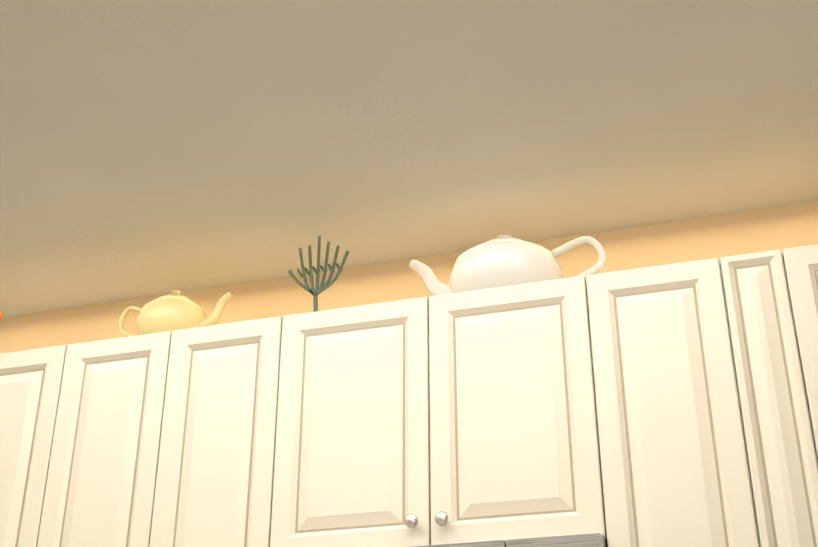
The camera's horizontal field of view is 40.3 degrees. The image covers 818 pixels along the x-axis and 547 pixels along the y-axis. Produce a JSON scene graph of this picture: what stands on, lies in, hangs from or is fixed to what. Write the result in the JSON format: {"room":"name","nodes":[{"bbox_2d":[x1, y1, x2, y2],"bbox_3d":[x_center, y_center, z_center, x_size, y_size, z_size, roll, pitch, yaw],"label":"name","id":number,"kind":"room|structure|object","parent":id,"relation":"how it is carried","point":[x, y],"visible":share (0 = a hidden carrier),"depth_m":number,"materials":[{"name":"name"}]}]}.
{"room":"kitchen","nodes":[
{"label":"kitchen","id":0,"kind":"room"},
{"bbox_2d":[0,201,817,353],"bbox_3d":[-4.361,-0.898,1.545,12.800,5.600,6.800,-8,-28,15],"label":"wall","id":1,"kind":"structure","parent":0,"point":[742,232],"depth_m":3.21,"materials":[{"name":"beige paint"}]},
{"bbox_2d":[0,346,55,546],"bbox_3d":[-1.218,0.797,3.026,0.710,1.085,0.350,-8,-28,15],"label":"upper cabinet","id":2,"kind":"object","parent":1,"relation":"attached to","point":[26,375],"depth_m":2.95,"materials":[{"name":"beige paint"}]},
{"bbox_2d":[28,316,283,546],"bbox_3d":[-0.577,0.708,2.849,0.632,1.085,0.350,-8,-28,15],"label":"upper cabinet","id":3,"kind":"object","parent":1,"relation":"attached to","point":[168,438],"depth_m":2.81,"materials":[{"name":"beige paint"}]},
{"bbox_2d":[118,290,232,336],"bbox_3d":[-0.655,0.128,3.106,0.349,0.180,0.200,-8,-28,15],"label":"teapot","id":4,"kind":"object","parent":3,"relation":"on","point":[175,310],"visible":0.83,"depth_m":3.03,"materials":[{"name":"beige ceramic"}]},
{"bbox_2d":[272,275,611,546],"bbox_3d":[0.098,0.408,2.766,0.780,0.625,0.350,-8,-28,15],"label":"upper cabinet","id":5,"kind":"object","parent":1,"relation":"attached to","point":[475,415],"depth_m":2.61,"materials":[{"name":"beige paint"}]},
{"bbox_2d":[288,236,348,311],"bbox_3d":[-0.244,0.018,2.984,0.175,0.267,0.060,-8,-28,15],"label":"sculpture","id":6,"kind":"object","parent":5,"relation":"on","point":[316,291],"visible":0.88,"depth_m":2.99,"materials":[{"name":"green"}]},
{"bbox_2d":[409,235,606,295],"bbox_3d":[0.250,-0.001,2.892,0.522,0.216,0.300,-8,-28,15],"label":"teapot","id":7,"kind":"object","parent":5,"relation":"on","point":[503,260],"visible":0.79,"depth_m":2.78,"materials":[{"name":"white ceramic"}]},
{"bbox_2d":[412,533,607,546],"bbox_3d":[0.082,0.859,2.482,0.776,0.430,0.455,-8,-28,15],"label":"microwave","id":8,"kind":"object","parent":5,"relation":"attached to","point":[590,540],"visible":0.98,"depth_m":2.35,"materials":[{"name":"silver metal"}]},
{"bbox_2d":[592,259,751,546],"bbox_3d":[0.618,0.540,2.518,0.310,1.085,0.350,-8,-28,15],"label":"upper cabinet","id":9,"kind":"object","parent":1,"relation":"attached to","point":[672,405],"depth_m":2.45,"materials":[{"name":"beige paint"}]},
{"bbox_2d":[712,248,817,546],"bbox_3d":[0.832,0.510,2.459,0.138,1.085,0.350,-8,-28,15],"label":"upper cabinet","id":10,"kind":"object","parent":1,"relation":"attached to","point":[770,377],"depth_m":2.40,"materials":[{"name":"beige paint"}]},
{"bbox_2d":[788,244,817,415],"bbox_3d":[1.328,0.269,2.409,0.900,0.700,0.350,-8,-28,15],"label":"upper cabinet","id":11,"kind":"object","parent":1,"relation":"attached to","point":[804,258],"depth_m":2.47,"materials":[{"name":"beige paint"}]},
{"bbox_2d":[0,0,817,317],"bbox_3d":[-0.327,-1.533,0.290,4.260,0.001,6.500,-8,-28,15],"label":"ceiling","id":12,"kind":"structure","parent":0,"point":[148,148],"depth_m":2.64,"materials":[{"name":"white paint"}]}
]}

